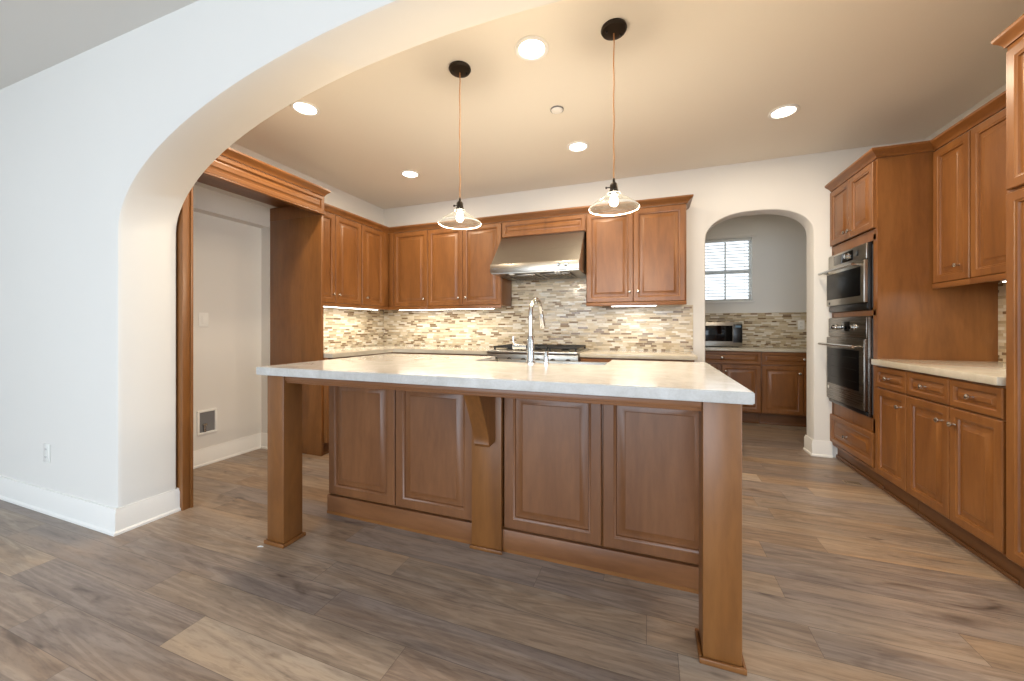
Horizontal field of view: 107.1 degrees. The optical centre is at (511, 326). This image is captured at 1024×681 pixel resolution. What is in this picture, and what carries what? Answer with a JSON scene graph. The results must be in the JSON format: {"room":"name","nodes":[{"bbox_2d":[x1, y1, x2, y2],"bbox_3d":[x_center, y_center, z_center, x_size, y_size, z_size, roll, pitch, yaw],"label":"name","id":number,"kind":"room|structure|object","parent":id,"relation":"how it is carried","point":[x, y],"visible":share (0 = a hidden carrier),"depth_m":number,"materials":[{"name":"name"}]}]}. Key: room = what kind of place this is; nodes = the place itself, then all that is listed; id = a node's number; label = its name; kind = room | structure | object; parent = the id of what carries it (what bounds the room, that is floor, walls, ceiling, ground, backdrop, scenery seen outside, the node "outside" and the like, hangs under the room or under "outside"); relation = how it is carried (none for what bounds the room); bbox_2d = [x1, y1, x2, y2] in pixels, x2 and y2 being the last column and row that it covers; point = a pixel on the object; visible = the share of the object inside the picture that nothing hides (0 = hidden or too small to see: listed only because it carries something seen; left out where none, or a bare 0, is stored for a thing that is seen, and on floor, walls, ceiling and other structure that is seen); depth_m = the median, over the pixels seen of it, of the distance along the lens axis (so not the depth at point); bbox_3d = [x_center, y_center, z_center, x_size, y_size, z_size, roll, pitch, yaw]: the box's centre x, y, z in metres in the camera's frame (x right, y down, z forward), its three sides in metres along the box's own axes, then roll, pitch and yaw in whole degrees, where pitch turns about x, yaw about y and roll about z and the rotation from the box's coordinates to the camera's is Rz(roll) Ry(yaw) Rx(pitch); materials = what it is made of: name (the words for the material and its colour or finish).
{"room":"kitchen","nodes":[
{"label":"kitchen","id":0,"kind":"room"},
{"bbox_2d":[0,0,197,89],"bbox_3d":[-1.771,-1.630,-1.210,10.700,0.060,5.915,0,0,20],"label":"ceiling","id":1,"kind":"structure","parent":0,"point":[36,36],"depth_m":2.01,"materials":[{"name":"paint"}]},
{"bbox_2d":[0,0,561,507],"bbox_3d":[-0.711,-0.260,1.701,10.700,2.800,0.280,0,0,20],"label":"wall","id":2,"kind":"structure","parent":0,"point":[103,148],"depth_m":2.15,"materials":[{"name":"paint"}]},
{"bbox_2d":[43,443,49,462],"bbox_3d":[-2.875,0.780,2.334,0.072,0.116,0.008,0,0,20],"label":"wall outlet","id":3,"kind":"object","parent":2,"relation":"attached to","point":[46,447],"visible":1,"depth_m":2.33,"materials":[{"name":"white plastic"}]},
{"bbox_2d":[0,476,180,536],"bbox_3d":[-3.924,1.071,2.870,3.863,0.138,0.328,0,0,20],"label":"baseboard","id":4,"kind":"structure","parent":2,"relation":"attached to","point":[108,520],"depth_m":2.23,"materials":[{"name":"white paint"}]},
{"bbox_2d":[193,143,383,450],"bbox_3d":[-2.031,-0.200,4.674,0.485,2.680,4.405,0,0,20],"label":"wall","id":5,"kind":"structure","parent":0,"point":[231,231],"depth_m":3.33,"materials":[{"name":"paint"}]},
{"bbox_2d":[199,313,207,326],"bbox_3d":[-2.542,-0.060,3.117,0.010,0.116,0.072,0,0,20],"label":"wall switch","id":6,"kind":"object","parent":5,"relation":"attached to","point":[203,317],"visible":1,"depth_m":3.11,"materials":[{"name":"white plastic"}]},
{"bbox_2d":[197,408,216,435],"bbox_3d":[-2.528,0.785,3.139,0.020,0.200,0.150,0,0,20],"label":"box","id":7,"kind":"object","parent":5,"relation":"attached to","point":[206,419],"visible":1,"depth_m":3.14,"materials":[{"name":"white plastic"}]},
{"bbox_2d":[193,433,266,468],"bbox_3d":[-2.496,1.071,3.098,0.110,0.138,0.995,0,0,20],"label":"baseboard","id":8,"kind":"structure","parent":5,"relation":"attached to","point":[212,454],"depth_m":3.29,"materials":[{"name":"white paint"}]},
{"bbox_2d":[323,211,361,307],"bbox_3d":[-1.889,-0.662,3.816,0.364,0.919,0.708,0,0,20],"label":"upper cabinet","id":9,"kind":"object","parent":5,"relation":"attached to","point":[342,236],"visible":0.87,"depth_m":3.84,"materials":[{"name":"brown wood"}]},
{"bbox_2d":[324,306,378,309],"bbox_3d":[-1.764,-0.218,4.005,0.045,0.038,1.000,0,0,20],"label":"light","id":10,"kind":"object","parent":9,"relation":"attached to","point":[324,306],"visible":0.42,"depth_m":4.08,"materials":[{"name":"white plastic"}]},
{"bbox_2d":[324,307,383,348],"bbox_3d":[-1.927,-0.001,4.237,0.009,0.473,1.471,0,0,20],"label":"backsplash","id":11,"kind":"structure","parent":5,"relation":"attached to","point":[343,327],"depth_m":4.41,"materials":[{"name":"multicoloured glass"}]},
{"bbox_2d":[361,224,388,309],"bbox_3d":[-1.636,-0.662,4.513,0.364,0.919,0.771,0,0,20],"label":"upper cabinet","id":12,"kind":"object","parent":5,"relation":"attached to","point":[374,242],"visible":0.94,"depth_m":4.29,"materials":[{"name":"brown wood"}]},
{"bbox_2d":[0,422,1023,680],"bbox_3d":[-0.969,1.165,0.991,10.700,0.050,10.600,0,0,20],"label":"floor","id":13,"kind":"structure","parent":0,"point":[841,581],"depth_m":1.59,"materials":[{"name":"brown wood"}]},
{"bbox_2d":[176,147,330,510],"bbox_3d":[-2.126,-0.039,2.969,0.670,2.358,1.121,0,0,20],"label":"refrigerator surround","id":14,"kind":"object","parent":13,"relation":"on","point":[297,224],"visible":0.55,"depth_m":3.34,"materials":[{"name":"brown wood"}]},
{"bbox_2d":[324,355,364,454],"bbox_3d":[-1.804,0.707,3.656,0.634,0.866,0.465,0,0,20],"label":"base cabinet","id":15,"kind":"object","parent":13,"relation":"on","point":[326,388],"visible":0.09,"depth_m":3.36,"materials":[{"name":"brown wood"}]},
{"bbox_2d":[393,352,486,355],"bbox_3d":[-0.668,0.707,4.216,1.159,0.866,0.670,0,0,20],"label":"base cabinet","id":16,"kind":"object","parent":13,"relation":"on","point":[393,352],"visible":0.02,"depth_m":3.94,"materials":[{"name":"brown wood"}]},
{"bbox_2d":[324,345,498,357],"bbox_3d":[-1.092,0.255,3.933,1.764,0.038,1.471,0,0,20],"label":"countertop","id":17,"kind":"structure","parent":16,"relation":"on","point":[366,350],"depth_m":3.96,"materials":[{"name":"beige stone"}]},
{"bbox_2d":[264,375,746,675],"bbox_3d":[-0.092,0.696,2.098,2.208,0.888,1.040,0,0,20],"label":"kitchen island","id":18,"kind":"object","parent":13,"relation":"on","point":[645,490],"visible":0.83,"depth_m":1.82,"materials":[{"name":"brown wood"}]},
{"bbox_2d":[256,353,754,404],"bbox_3d":[-0.097,0.231,2.113,2.263,0.041,1.095,0,0,20],"label":"island countertop","id":19,"kind":"structure","parent":18,"relation":"on","point":[665,380],"depth_m":1.71,"materials":[{"name":"white stone"}]},
{"bbox_2d":[512,297,544,363],"bbox_3d":[0.109,0.016,2.278,0.142,0.387,0.238,0,0,26],"label":"faucet","id":20,"kind":"object","parent":19,"relation":"on","point":[529,346],"visible":1,"depth_m":2.18,"materials":[{"name":"silver metal"}]},
{"bbox_2d":[543,351,549,363],"bbox_3d":[0.194,0.174,2.148,0.040,0.070,0.040,0,0,20],"label":"soap dispenser","id":21,"kind":"object","parent":19,"relation":"on","point":[545,352],"visible":1,"depth_m":2.14,"materials":[{"name":"silver metal"}]},
{"bbox_2d":[490,359,607,364],"bbox_3d":[0.205,0.352,2.410,0.799,0.245,0.401,0,0,20],"label":"farmhouse sink","id":22,"kind":"object","parent":19,"relation":"in","point":[498,360],"visible":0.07,"depth_m":2.55,"materials":[{"name":"silver metal"}]},
{"bbox_2d":[487,344,588,360],"bbox_3d":[0.282,0.664,3.826,0.887,0.952,0.717,0,0,20],"label":"gas range","id":23,"kind":"object","parent":13,"relation":"on","point":[556,352],"visible":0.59,"depth_m":3.58,"materials":[{"name":"silver metal"}]},
{"bbox_2d":[487,348,588,354],"bbox_3d":[0.287,0.239,3.841,0.887,0.029,0.685,0,0,20],"label":"cooktop","id":24,"kind":"object","parent":23,"relation":"in","point":[501,351],"depth_m":3.59,"materials":[{"name":"silver metal"}]},
{"bbox_2d":[580,357,694,361],"bbox_3d":[1.160,0.707,3.550,0.946,0.866,0.670,0,0,20],"label":"base cabinet","id":25,"kind":"object","parent":13,"relation":"on","point":[585,359],"visible":0.02,"depth_m":3.33,"materials":[{"name":"brown wood"}]},
{"bbox_2d":[579,349,696,359],"bbox_3d":[1.171,0.255,3.553,0.965,0.038,0.638,0,0,20],"label":"countertop","id":26,"kind":"structure","parent":25,"relation":"on","point":[592,353],"depth_m":3.35,"materials":[{"name":"beige stone"}]},
{"bbox_2d":[705,351,760,423],"bbox_3d":[2.613,0.714,4.799,0.814,0.853,0.630,0,0,20],"label":"base cabinet","id":27,"kind":"object","parent":13,"relation":"on","point":[744,367],"visible":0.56,"depth_m":4.47,"materials":[{"name":"brown wood"}]},
{"bbox_2d":[705,346,806,352],"bbox_3d":[3.001,0.269,4.664,1.650,0.034,0.598,0,0,20],"label":"countertop","id":28,"kind":"structure","parent":27,"relation":"on","point":[707,348],"depth_m":4.46,"materials":[{"name":"beige stone"}]},
{"bbox_2d":[705,322,741,346],"bbox_3d":[2.622,0.097,4.886,0.545,0.310,0.384,0,0,20],"label":"countertop microwave","id":29,"kind":"object","parent":28,"relation":"on","point":[716,333],"visible":0.63,"depth_m":4.68,"materials":[{"name":"silver metal"}]},
{"bbox_2d":[759,352,806,426],"bbox_3d":[3.380,0.714,4.520,0.814,0.853,0.630,0,0,20],"label":"base cabinet","id":30,"kind":"object","parent":13,"relation":"on","point":[783,374],"visible":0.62,"depth_m":4.33,"materials":[{"name":"brown wood"}]},
{"bbox_2d":[842,480,862,485],"bbox_3d":[2.483,1.137,2.757,0.100,0.004,0.070,0,0,20],"label":"floor vent","id":31,"kind":"object","parent":13,"relation":"in","point":[844,481],"visible":1,"depth_m":2.75,"materials":[{"name":"brown wood"}]},
{"bbox_2d":[875,366,918,513],"bbox_3d":[2.765,0.702,2.384,0.670,0.876,0.350,0,0,20],"label":"base cabinet","id":32,"kind":"object","parent":13,"relation":"on","point":[891,394],"visible":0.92,"depth_m":2.46,"materials":[{"name":"brown wood"}]},
{"bbox_2d":[830,151,998,489],"bbox_3d":[2.946,-0.021,2.881,0.670,2.322,0.706,0,0,20],"label":"tall cabinet","id":33,"kind":"object","parent":13,"relation":"on","point":[888,203],"visible":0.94,"depth_m":2.61,"materials":[{"name":"brown wood"}]},
{"bbox_2d":[818,316,872,416],"bbox_3d":[2.844,0.285,2.941,0.566,0.726,0.620,0,0,20],"label":"wall oven","id":34,"kind":"object","parent":33,"relation":"in","point":[849,344],"visible":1,"depth_m":2.88,"materials":[{"name":"grey metal"}]},
{"bbox_2d":[818,242,872,312],"bbox_3d":[2.844,-0.368,2.941,0.566,0.487,0.620,0,0,20],"label":"microwave oven","id":35,"kind":"object","parent":33,"relation":"in","point":[849,274],"visible":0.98,"depth_m":2.90,"materials":[{"name":"grey metal"}]},
{"bbox_2d":[825,90,1005,191],"bbox_3d":[2.629,-1.212,2.469,0.357,0.058,1.698,0,0,20],"label":"crown molding","id":36,"kind":"structure","parent":33,"relation":"attached to","point":[998,103],"depth_m":2.53,"materials":[{"name":"brown wood"}]},
{"bbox_2d":[907,371,1019,584],"bbox_3d":[2.589,0.702,1.899,0.670,0.876,0.677,0,0,20],"label":"base cabinet","id":37,"kind":"object","parent":13,"relation":"on","point":[956,428],"visible":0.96,"depth_m":1.93,"materials":[{"name":"brown wood"}]},
{"bbox_2d":[871,359,1005,385],"bbox_3d":[2.651,0.243,2.064,0.646,0.040,1.025,0,0,20],"label":"countertop","id":38,"kind":"structure","parent":37,"relation":"on","point":[987,372],"depth_m":2.10,"materials":[{"name":"beige stone"}]},
{"bbox_2d":[991,14,1023,587],"bbox_3d":[2.348,-0.080,1.248,0.678,2.440,0.772,0,0,20],"label":"tall cabinet","id":39,"kind":"object","parent":13,"relation":"on","point":[1011,38],"visible":1,"depth_m":1.62,"materials":[{"name":"brown wood"}]},
{"bbox_2d":[234,0,1023,208],"bbox_3d":[0.583,-1.570,3.723,6.050,0.060,4.405,0,0,20],"label":"ceiling","id":40,"kind":"structure","parent":0,"point":[698,83],"depth_m":2.53,"materials":[{"name":"paint"}]},
{"bbox_2d":[290,100,319,115],"bbox_3d":[-1.453,-1.534,2.657,0.188,0.009,0.188,0,0,20],"label":"recessed light","id":41,"kind":"object","parent":40,"relation":"in","point":[305,108],"visible":0.98,"depth_m":2.66,"materials":[{"name":"white paint"}]},
{"bbox_2d":[400,170,419,177],"bbox_3d":[-1.023,-1.534,3.799,0.188,0.009,0.188,0,0,20],"label":"recessed light","id":42,"kind":"object","parent":40,"relation":"in","point":[406,173],"visible":1,"depth_m":3.79,"materials":[{"name":"white paint"}]},
{"bbox_2d":[438,61,480,228],"bbox_3d":[-0.310,-1.076,2.248,0.257,0.927,0.257,0,0,20],"label":"pendant light","id":43,"kind":"object","parent":40,"relation":"hanging from","point":[459,69],"visible":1,"depth_m":2.24,"materials":[{"name":"brown metal"}]},
{"bbox_2d":[453,197,463,210],"bbox_3d":[-0.318,-0.731,2.251,0.066,0.078,0.048,0,0,20],"label":"socket","id":44,"kind":"object","parent":43,"relation":"attached to","point":[459,205],"depth_m":2.23,"materials":[{"name":"brown metal"}]},
{"bbox_2d":[515,36,548,60],"bbox_3d":[0.109,-1.534,2.089,0.188,0.009,0.188,0,0,20],"label":"recessed light","id":45,"kind":"object","parent":40,"relation":"in","point":[529,48],"visible":1,"depth_m":2.09,"materials":[{"name":"white paint"}]},
{"bbox_2d":[550,105,563,113],"bbox_3d":[0.318,-1.532,2.672,0.092,0.016,0.092,0,0,20],"label":"smoke detector","id":46,"kind":"object","parent":40,"relation":"attached to","point":[557,109],"visible":1,"depth_m":2.66,"materials":[{"name":"white paint"}]},
{"bbox_2d":[567,141,588,151],"bbox_3d":[0.562,-1.534,3.222,0.188,0.009,0.188,0,0,20],"label":"recessed light","id":47,"kind":"object","parent":40,"relation":"in","point":[578,146],"visible":1,"depth_m":3.22,"materials":[{"name":"white paint"}]},
{"bbox_2d":[588,18,639,215],"bbox_3d":[0.525,-1.074,1.947,0.257,0.931,0.257,0,0,20],"label":"pendant light","id":48,"kind":"object","parent":40,"relation":"hanging from","point":[613,29],"visible":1,"depth_m":1.94,"materials":[{"name":"brown metal"}]},
{"bbox_2d":[605,178,618,194],"bbox_3d":[0.516,-0.727,1.950,0.066,0.078,0.048,0,0,20],"label":"socket","id":49,"kind":"object","parent":48,"relation":"attached to","point":[613,187],"depth_m":1.93,"materials":[{"name":"brown metal"}]},
{"bbox_2d":[768,104,799,119],"bbox_3d":[1.939,-1.534,2.700,0.188,0.009,0.188,0,0,20],"label":"recessed light","id":50,"kind":"object","parent":40,"relation":"in","point":[784,111],"visible":1,"depth_m":2.69,"materials":[{"name":"white paint"}]},
{"bbox_2d":[384,139,924,456],"bbox_3d":[0.883,-0.200,4.100,5.385,2.680,0.170,0,0,20],"label":"wall","id":51,"kind":"structure","parent":0,"point":[793,187],"depth_m":3.56,"materials":[{"name":"paint"}]},
{"bbox_2d":[388,230,427,309],"bbox_3d":[-1.180,-0.662,4.567,0.557,0.919,0.360,0,0,20],"label":"upper cabinet","id":52,"kind":"object","parent":51,"relation":"attached to","point":[407,251],"visible":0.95,"depth_m":4.42,"materials":[{"name":"brown wood"}]},
{"bbox_2d":[428,222,511,308],"bbox_3d":[-0.490,-0.662,4.316,0.906,0.919,0.360,0,0,20],"label":"upper cabinet","id":53,"kind":"object","parent":51,"relation":"attached to","point":[459,260],"visible":0.98,"depth_m":4.17,"materials":[{"name":"brown wood"}]},
{"bbox_2d":[400,308,494,310],"bbox_3d":[-0.780,-0.218,4.362,1.250,0.038,0.045,0,0,20],"label":"light","id":54,"kind":"object","parent":53,"relation":"attached to","point":[476,308],"visible":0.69,"depth_m":4.32,"materials":[{"name":"white plastic"}]},
{"bbox_2d":[384,278,692,350],"bbox_3d":[0.048,-0.355,4.308,3.652,1.182,0.009,0,0,20],"label":"backsplash","id":55,"kind":"structure","parent":51,"relation":"attached to","point":[568,319],"depth_m":4.16,"materials":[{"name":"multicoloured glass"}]},
{"bbox_2d":[502,214,585,237],"bbox_3d":[0.362,-1.035,4.023,0.893,0.174,0.328,0,0,20],"label":"upper cabinet","id":56,"kind":"object","parent":51,"relation":"attached to","point":[568,223],"visible":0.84,"depth_m":3.86,"materials":[{"name":"brown wood"}]},
{"bbox_2d":[490,231,585,280],"bbox_3d":[0.297,-0.726,3.866,0.882,0.438,0.644,0,0,20],"label":"range hood","id":57,"kind":"object","parent":56,"relation":"attached to","point":[560,255],"visible":1,"depth_m":3.71,"materials":[{"name":"silver metal"}]},
{"bbox_2d":[586,203,686,305],"bbox_3d":[1.202,-0.662,3.700,0.901,0.919,0.360,0,0,20],"label":"upper cabinet","id":58,"kind":"object","parent":51,"relation":"attached to","point":[638,257],"visible":1,"depth_m":3.55,"materials":[{"name":"brown wood"}]},
{"bbox_2d":[324,194,693,233],"bbox_3d":[-0.068,-1.151,3.589,3.437,0.058,1.130,0,0,15],"label":"crown molding","id":59,"kind":"structure","parent":58,"relation":"attached to","point":[687,199],"depth_m":3.85,"materials":[{"name":"brown wood"}]},
{"bbox_2d":[611,305,656,306],"bbox_3d":[1.171,-0.218,3.642,0.430,0.038,0.045,0,0,20],"label":"light","id":60,"kind":"object","parent":58,"relation":"attached to","point":[638,305],"visible":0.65,"depth_m":3.60,"materials":[{"name":"white plastic"}]},
{"bbox_2d":[803,435,832,457],"bbox_3d":[2.753,1.071,3.407,0.157,0.138,0.194,0,0,20],"label":"baseboard","id":61,"kind":"structure","parent":51,"relation":"attached to","point":[818,448],"depth_m":3.33,"materials":[{"name":"white paint"}]},
{"bbox_2d":[705,214,806,346],"bbox_3d":[1.439,-0.200,5.627,5.385,2.680,0.120,0,0,20],"label":"wall","id":62,"kind":"structure","parent":0,"point":[779,246],"depth_m":4.87,"materials":[{"name":"paint"}]},
{"bbox_2d":[705,237,753,302],"bbox_3d":[2.871,-0.751,5.085,0.647,0.852,0.120,0,0,20],"label":"window","id":63,"kind":"structure","parent":62,"relation":"in","point":[724,272],"depth_m":5.05,"materials":[{"name":"white plastic"}]},
{"bbox_2d":[705,234,755,239],"bbox_3d":[2.860,-1.197,5.040,0.677,0.040,0.012,0,0,20],"label":"trim","id":64,"kind":"structure","parent":62,"relation":"attached to","point":[743,235],"depth_m":5.02,"materials":[{"name":"paint"}]},
{"bbox_2d":[705,312,806,346],"bbox_3d":[3.138,0.034,4.939,1.719,0.437,0.009,0,0,20],"label":"backsplash","id":65,"kind":"structure","parent":62,"relation":"attached to","point":[758,329],"depth_m":4.87,"materials":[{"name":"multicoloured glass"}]},
{"bbox_2d":[798,320,804,329],"bbox_3d":[3.633,-0.025,4.748,0.072,0.116,0.008,0,0,20],"label":"wall outlet","id":66,"kind":"object","parent":65,"relation":"attached to","point":[801,323],"visible":1,"depth_m":4.75,"materials":[{"name":"white plastic"}]},
{"bbox_2d":[925,84,1005,282],"bbox_3d":[3.304,-0.200,2.732,0.100,2.680,4.405,0,0,20],"label":"wall","id":67,"kind":"structure","parent":0,"point":[1000,90],"depth_m":2.67,"materials":[{"name":"paint"}]},
{"bbox_2d":[932,128,999,288],"bbox_3d":[2.914,-0.719,2.345,0.364,0.927,0.321,0,0,20],"label":"upper cabinet","id":68,"kind":"object","parent":67,"relation":"attached to","point":[952,161],"visible":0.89,"depth_m":2.37,"materials":[{"name":"brown wood"}]},
{"bbox_2d":[970,108,1006,283],"bbox_3d":[2.738,-0.719,1.862,0.364,0.927,0.704,0,0,20],"label":"upper cabinet","id":69,"kind":"object","parent":67,"relation":"attached to","point":[988,138],"visible":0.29,"depth_m":2.12,"materials":[{"name":"brown wood"}]},
{"bbox_2d":[998,282,1005,361],"bbox_3d":[2.961,-0.031,1.953,0.009,0.508,1.025,0,0,20],"label":"backsplash","id":70,"kind":"structure","parent":67,"relation":"attached to","point":[1002,285],"depth_m":2.40,"materials":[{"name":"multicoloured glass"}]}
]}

